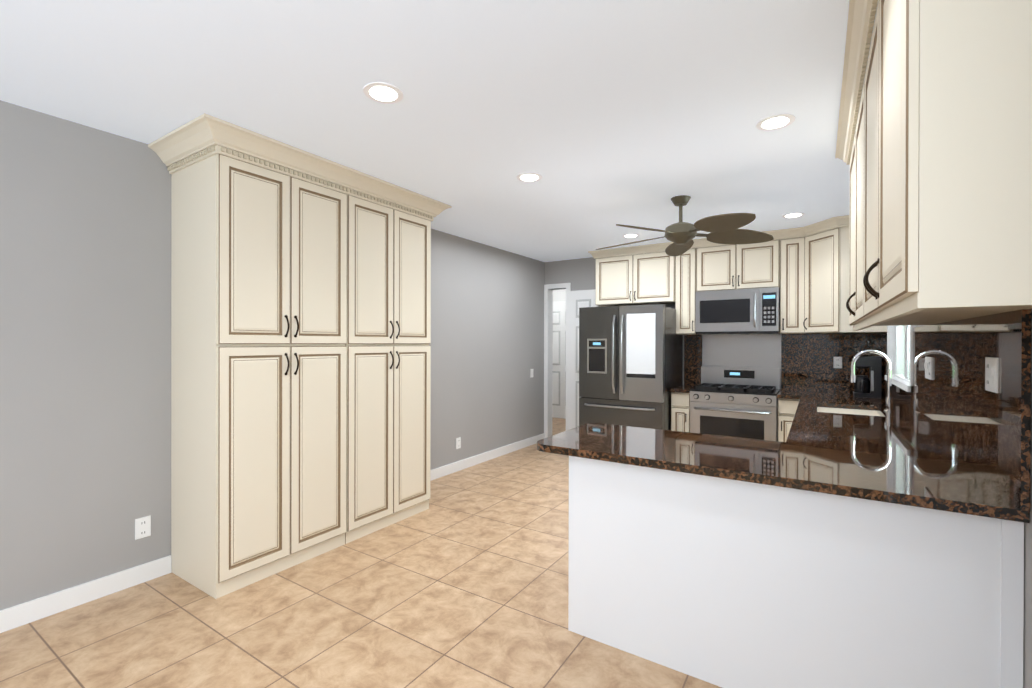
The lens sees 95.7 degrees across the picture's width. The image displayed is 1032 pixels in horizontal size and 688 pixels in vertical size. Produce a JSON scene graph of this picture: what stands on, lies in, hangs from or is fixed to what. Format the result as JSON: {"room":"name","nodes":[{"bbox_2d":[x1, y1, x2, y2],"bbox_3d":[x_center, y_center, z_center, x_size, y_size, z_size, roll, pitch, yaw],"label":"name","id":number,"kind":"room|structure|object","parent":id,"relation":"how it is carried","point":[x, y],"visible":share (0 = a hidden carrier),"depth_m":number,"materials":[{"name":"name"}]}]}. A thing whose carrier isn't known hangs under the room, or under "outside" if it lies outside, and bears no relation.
{"room":"kitchen","nodes":[
{"label":"kitchen","id":0,"kind":"room"},
{"bbox_2d":[0,100,544,610],"bbox_3d":[-1.652,0.103,3.441,0.120,2.474,7.370,0,0,33],"label":"wall","id":1,"kind":"structure","parent":0,"point":[84,348],"depth_m":2.50,"materials":[{"name":"grey paint"}]},
{"bbox_2d":[0,555,170,632],"bbox_3d":[-2.804,1.292,1.541,0.014,0.100,2.866,0,0,33],"label":"baseboard","id":2,"kind":"structure","parent":1,"relation":"attached to","point":[16,616],"depth_m":2.40,"materials":[{"name":"white wood"}]},
{"bbox_2d":[135,515,150,539],"bbox_3d":[-2.101,1.034,2.633,0.008,0.115,0.072,0,0,33],"label":"electrical outlet","id":3,"kind":"object","parent":1,"relation":"attached to","point":[142,527],"visible":1,"depth_m":2.63,"materials":[{"name":"white plastic"}]},
{"bbox_2d":[456,437,460,448],"bbox_3d":[-0.608,1.048,4.943,0.008,0.115,0.072,0,0,33],"label":"electrical outlet","id":4,"kind":"object","parent":1,"relation":"attached to","point":[458,443],"visible":1,"depth_m":4.94,"materials":[{"name":"white plastic"}]},
{"bbox_2d":[430,433,544,480],"bbox_3d":[-0.375,1.289,5.299,0.014,0.100,2.863,0,0,33],"label":"baseboard","id":5,"kind":"structure","parent":1,"relation":"attached to","point":[445,470],"depth_m":5.27,"materials":[{"name":"white wood"}]},
{"bbox_2d":[0,417,721,687],"bbox_3d":[-0.071,1.383,3.748,5.410,0.080,9.800,0,0,33],"label":"floor","id":6,"kind":"structure","parent":0,"point":[462,581],"depth_m":2.26,"materials":[{"name":"tile"}]},
{"bbox_2d":[148,113,451,598],"bbox_3d":[-1.309,0.106,3.239,0.671,2.471,1.834,0,0,33],"label":"pantry","id":7,"kind":"object","parent":6,"relation":"on","point":[300,356],"visible":1,"depth_m":2.75,"materials":[{"name":"beige wood"}]},
{"bbox_2d":[569,456,640,655],"bbox_3d":[0.558,0.929,2.389,0.312,0.835,0.560,0,0,33],"label":"base cabinet","id":8,"kind":"object","parent":6,"relation":"on","point":[605,499],"depth_m":2.10,"materials":[{"name":"white paint"}]},
{"bbox_2d":[579,304,682,430],"bbox_3d":[1.309,0.467,5.332,0.933,1.750,0.901,0,0,33],"label":"fridge","id":9,"kind":"object","parent":6,"relation":"on","point":[631,357],"depth_m":4.98,"materials":[{"name":"black metal"}]},
{"bbox_2d":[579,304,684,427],"bbox_3d":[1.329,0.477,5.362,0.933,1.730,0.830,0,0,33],"label":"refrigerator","id":10,"kind":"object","parent":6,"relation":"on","point":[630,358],"depth_m":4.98,"materials":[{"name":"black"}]},
{"bbox_2d":[641,468,708,679],"bbox_3d":[0.807,0.930,2.228,0.282,0.835,0.559,0,0,33],"label":"base cabinet","id":11,"kind":"object","parent":6,"relation":"on","point":[674,505],"depth_m":1.93,"materials":[{"name":"white"}]},
{"bbox_2d":[669,392,688,431],"bbox_3d":[1.892,0.926,5.174,0.196,0.835,0.606,0,0,33],"label":"base cabinet","id":12,"kind":"object","parent":6,"relation":"on","point":[678,401],"depth_m":4.93,"materials":[{"name":"white wood"}]},
{"bbox_2d":[690,366,780,440],"bbox_3d":[2.276,0.800,4.852,0.782,1.090,0.677,0,0,33],"label":"range","id":13,"kind":"object","parent":6,"relation":"on","point":[731,401],"depth_m":4.69,"materials":[{"name":"silver metal"}]},
{"bbox_2d":[709,476,796,687],"bbox_3d":[1.049,0.931,2.072,0.293,0.835,0.559,0,0,33],"label":"base cabinet","id":14,"kind":"object","parent":6,"relation":"on","point":[767,494],"depth_m":1.78,"materials":[{"name":"white"}]},
{"bbox_2d":[777,400,796,439],"bbox_3d":[2.749,0.929,4.621,0.248,0.835,0.606,0,0,33],"label":"base cabinet","id":15,"kind":"object","parent":6,"relation":"on","point":[785,408],"depth_m":4.40,"materials":[{"name":"white wood"}]},
{"bbox_2d":[817,404,876,411],"bbox_3d":[2.580,0.931,3.612,0.605,0.835,0.451,0,0,33],"label":"sink","id":16,"kind":"object","parent":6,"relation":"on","point":[826,406],"depth_m":3.64,"materials":[{"name":"white ceramic"}]},
{"bbox_2d":[797,492,976,687],"bbox_3d":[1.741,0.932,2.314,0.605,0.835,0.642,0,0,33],"label":"base cabinet","id":17,"kind":"object","parent":6,"relation":"on","point":[893,583],"depth_m":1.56,"materials":[{"name":"white paint"}]},
{"bbox_2d":[537,420,1029,523],"bbox_3d":[0.964,0.496,2.088,1.668,0.035,0.695,0,0,33],"label":"countertop","id":18,"kind":"structure","parent":17,"relation":"on","point":[935,483],"depth_m":1.86,"materials":[{"name":"brown stone"}]},
{"bbox_2d":[769,384,956,459],"bbox_3d":[2.308,0.478,3.450,0.888,0.071,3.051,0,0,33],"label":"countertop","id":19,"kind":"structure","parent":17,"relation":"on","point":[892,431],"depth_m":2.71,"materials":[{"name":"brown stone"}]},
{"bbox_2d":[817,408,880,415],"bbox_3d":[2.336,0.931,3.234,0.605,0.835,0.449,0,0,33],"label":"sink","id":20,"kind":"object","parent":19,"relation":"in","point":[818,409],"depth_m":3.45,"materials":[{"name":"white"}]},
{"bbox_2d":[850,350,894,411],"bbox_3d":[2.581,0.260,3.392,0.256,0.438,0.121,0,0,33],"label":"faucet","id":21,"kind":"object","parent":19,"relation":"on","point":[889,399],"depth_m":3.31,"materials":[{"name":"silver metal"}]},
{"bbox_2d":[0,0,877,261],"bbox_3d":[-0.066,-1.181,3.743,5.410,0.100,9.800,0,0,33],"label":"ceiling","id":22,"kind":"structure","parent":0,"point":[603,118],"depth_m":2.10,"materials":[{"name":"white paint"}]},
{"bbox_2d":[363,82,403,103],"bbox_3d":[-0.596,-1.126,2.103,0.176,0.006,0.176,0,0,33],"label":"recessed light","id":23,"kind":"object","parent":22,"relation":"in","point":[382,92],"visible":1,"depth_m":2.10,"materials":[{"name":"white"}]},
{"bbox_2d":[516,172,541,181],"bbox_3d":[0.091,-1.127,3.166,0.176,0.006,0.176,0,0,33],"label":"recessed light","id":24,"kind":"object","parent":22,"relation":"in","point":[529,177],"visible":1,"depth_m":3.15,"materials":[{"name":"white"}]},
{"bbox_2d":[622,234,638,237],"bbox_3d":[1.198,-1.128,4.879,0.176,0.006,0.176,0,0,33],"label":"recessed light","id":25,"kind":"object","parent":22,"relation":"in","point":[630,235],"visible":1,"depth_m":4.86,"materials":[{"name":"white"}]},
{"bbox_2d":[596,195,773,255],"bbox_3d":[1.233,-0.949,3.656,1.324,0.355,1.369,0,0,33],"label":"ceiling fan","id":26,"kind":"object","parent":22,"relation":"hanging from","point":[721,228],"visible":1,"depth_m":3.55,"materials":[{"name":"brown wood"}]},
{"bbox_2d":[756,114,795,130],"bbox_3d":[1.317,-1.123,2.373,0.176,0.006,0.176,0,0,33],"label":"recessed light","id":27,"kind":"object","parent":22,"relation":"in","point":[775,122],"visible":1,"depth_m":2.36,"materials":[{"name":"white"}]},
{"bbox_2d":[782,212,804,217],"bbox_3d":[2.424,-1.124,4.087,0.176,0.006,0.176,0,0,33],"label":"recessed light","id":28,"kind":"object","parent":22,"relation":"in","point":[794,215],"visible":1,"depth_m":4.08,"materials":[{"name":"white"}]},
{"bbox_2d":[553,289,565,301],"bbox_3d":[2.310,0.102,7.519,5.310,2.474,0.120,0,0,33],"label":"wall","id":29,"kind":"structure","parent":0,"point":[559,294],"depth_m":8.42,"materials":[{"name":"white paint"}]},
{"bbox_2d":[552,301,565,418],"bbox_3d":[0.832,0.280,8.354,0.900,2.100,0.080,0,0,33],"label":"door","id":30,"kind":"structure","parent":29,"relation":"attached to","point":[559,368],"depth_m":8.40,"materials":[{"name":"white wood"}]},
{"bbox_2d":[545,257,858,384],"bbox_3d":[1.939,0.106,5.580,3.830,2.474,0.120,0,0,33],"label":"wall","id":31,"kind":"structure","parent":0,"point":[578,274],"depth_m":6.25,"materials":[{"name":"grey paint"}]},
{"bbox_2d":[544,283,570,437],"bbox_3d":[0.592,0.257,6.441,0.399,2.162,0.136,0,0,33],"label":"door frame","id":32,"kind":"structure","parent":31,"relation":"attached to","point":[548,332],"depth_m":6.47,"materials":[{"name":"white wood"}]},
{"bbox_2d":[569,289,598,429],"bbox_3d":[0.891,0.311,6.157,0.400,2.040,0.042,0,0,33],"label":"door leaf","id":33,"kind":"structure","parent":31,"relation":"in","point":[581,298],"depth_m":6.21,"materials":[{"name":"white wood"}]},
{"bbox_2d":[593,242,676,307],"bbox_3d":[1.461,-0.801,5.609,0.950,0.657,0.342,0,0,33],"label":"upper cabinet","id":34,"kind":"object","parent":31,"relation":"attached to","point":[641,274],"depth_m":5.44,"materials":[{"name":"white wood"}]},
{"bbox_2d":[675,240,696,335],"bbox_3d":[1.956,-0.618,5.289,0.220,1.020,0.342,0,0,33],"label":"upper cabinet","id":35,"kind":"object","parent":31,"relation":"attached to","point":[686,262],"depth_m":5.14,"materials":[{"name":"white wood"}]},
{"bbox_2d":[697,229,780,287],"bbox_3d":[2.385,-0.847,5.012,0.790,0.560,0.342,0,0,33],"label":"upper cabinet","id":36,"kind":"object","parent":31,"relation":"attached to","point":[718,265],"depth_m":4.85,"materials":[{"name":"white wood"}]},
{"bbox_2d":[695,287,779,334],"bbox_3d":[2.357,-0.333,4.972,0.784,0.461,0.441,0,0,33],"label":"microwave","id":37,"kind":"object","parent":36,"relation":"attached to","point":[730,310],"depth_m":4.82,"materials":[{"name":"silver metal"}]},
{"bbox_2d":[761,284,780,335],"bbox_3d":[2.630,-0.334,4.826,0.167,0.464,0.389,0,0,33],"label":"control panel","id":38,"kind":"object","parent":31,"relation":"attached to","point":[770,293],"depth_m":4.66,"materials":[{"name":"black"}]},
{"bbox_2d":[781,228,800,335],"bbox_3d":[2.811,-0.616,4.737,0.215,1.020,0.342,0,0,33],"label":"upper cabinet","id":39,"kind":"object","parent":31,"relation":"attached to","point":[791,237],"depth_m":4.60,"materials":[{"name":"white wood"}]},
{"bbox_2d":[781,336,876,391],"bbox_3d":[3.146,0.187,4.714,0.818,0.580,0.018,0,0,33],"label":"backsplash","id":40,"kind":"structure","parent":31,"relation":"attached to","point":[806,361],"depth_m":4.70,"materials":[{"name":"brown stone"}]},
{"bbox_2d":[833,357,841,367],"bbox_3d":[3.207,0.184,4.658,0.072,0.115,0.008,0,0,33],"label":"electrical outlet","id":41,"kind":"object","parent":40,"relation":"attached to","point":[837,362],"visible":1,"depth_m":4.66,"materials":[{"name":"white plastic"}]},
{"bbox_2d":[805,216,886,335],"bbox_3d":[3.090,-0.614,4.399,0.611,1.020,0.607,0,0,33],"label":"upper cabinet","id":42,"kind":"object","parent":31,"relation":"attached to","point":[862,331],"depth_m":4.16,"materials":[{"name":"white wood"}]},
{"bbox_2d":[669,384,780,395],"bbox_3d":[2.215,0.474,4.944,0.986,0.071,0.641,0,0,33],"label":"cooktop","id":43,"kind":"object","parent":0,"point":[680,387],"depth_m":4.80,"materials":[{"name":"black metal"}]},
{"bbox_2d":[801,216,840,335],"bbox_3d":[2.850,-0.617,4.355,0.276,1.016,0.290,0,0,33],"label":"upper cabinet","id":44,"kind":"object","parent":0,"relation":"attached to","point":[820,241],"depth_m":4.35,"materials":[{"name":"white wood"}]},
{"bbox_2d":[892,309,1031,687],"bbox_3d":[1.597,0.113,1.413,0.120,2.474,7.490,0,0,33],"label":"wall","id":45,"kind":"structure","parent":0,"point":[1027,655],"depth_m":1.36,"materials":[{"name":"grey paint"}]},
{"bbox_2d":[885,325,916,391],"bbox_3d":[2.829,-0.296,3.361,0.166,1.190,1.180,0,0,33],"label":"window","id":46,"kind":"structure","parent":45,"relation":"in","point":[900,342],"depth_m":3.50,"materials":[{"name":"white"}]},
{"bbox_2d":[845,60,964,327],"bbox_3d":[1.792,-0.612,2.162,0.362,1.020,1.039,0,0,33],"label":"upper cabinet","id":47,"kind":"object","parent":45,"relation":"attached to","point":[852,155],"depth_m":2.30,"materials":[{"name":"white wood"}]},
{"bbox_2d":[857,0,1031,319],"bbox_3d":[1.228,-0.612,1.289,0.362,1.020,1.040,0,0,33],"label":"upper cabinet","id":48,"kind":"object","parent":45,"relation":"attached to","point":[945,232],"depth_m":0.92,"materials":[{"name":"white wood"}]},
{"bbox_2d":[877,312,1030,511],"bbox_3d":[2.484,0.190,2.919,0.018,0.580,3.751,0,0,33],"label":"backsplash","id":49,"kind":"structure","parent":45,"relation":"attached to","point":[989,432],"depth_m":1.72,"materials":[{"name":"brown stone"}]},
{"bbox_2d":[924,357,932,379],"bbox_3d":[2.171,0.127,2.463,0.012,0.115,0.164,0,0,33],"label":"light switch","id":50,"kind":"object","parent":49,"relation":"attached to","point":[928,365],"visible":0.96,"depth_m":2.45,"materials":[{"name":"white plastic"}]},
{"bbox_2d":[985,357,998,392],"bbox_3d":[1.594,0.103,1.571,0.012,0.115,0.118,0,0,33],"label":"electrical outlet","id":51,"kind":"object","parent":49,"relation":"attached to","point":[991,373],"visible":0.92,"depth_m":1.55,"materials":[{"name":"white plastic"}]}
]}

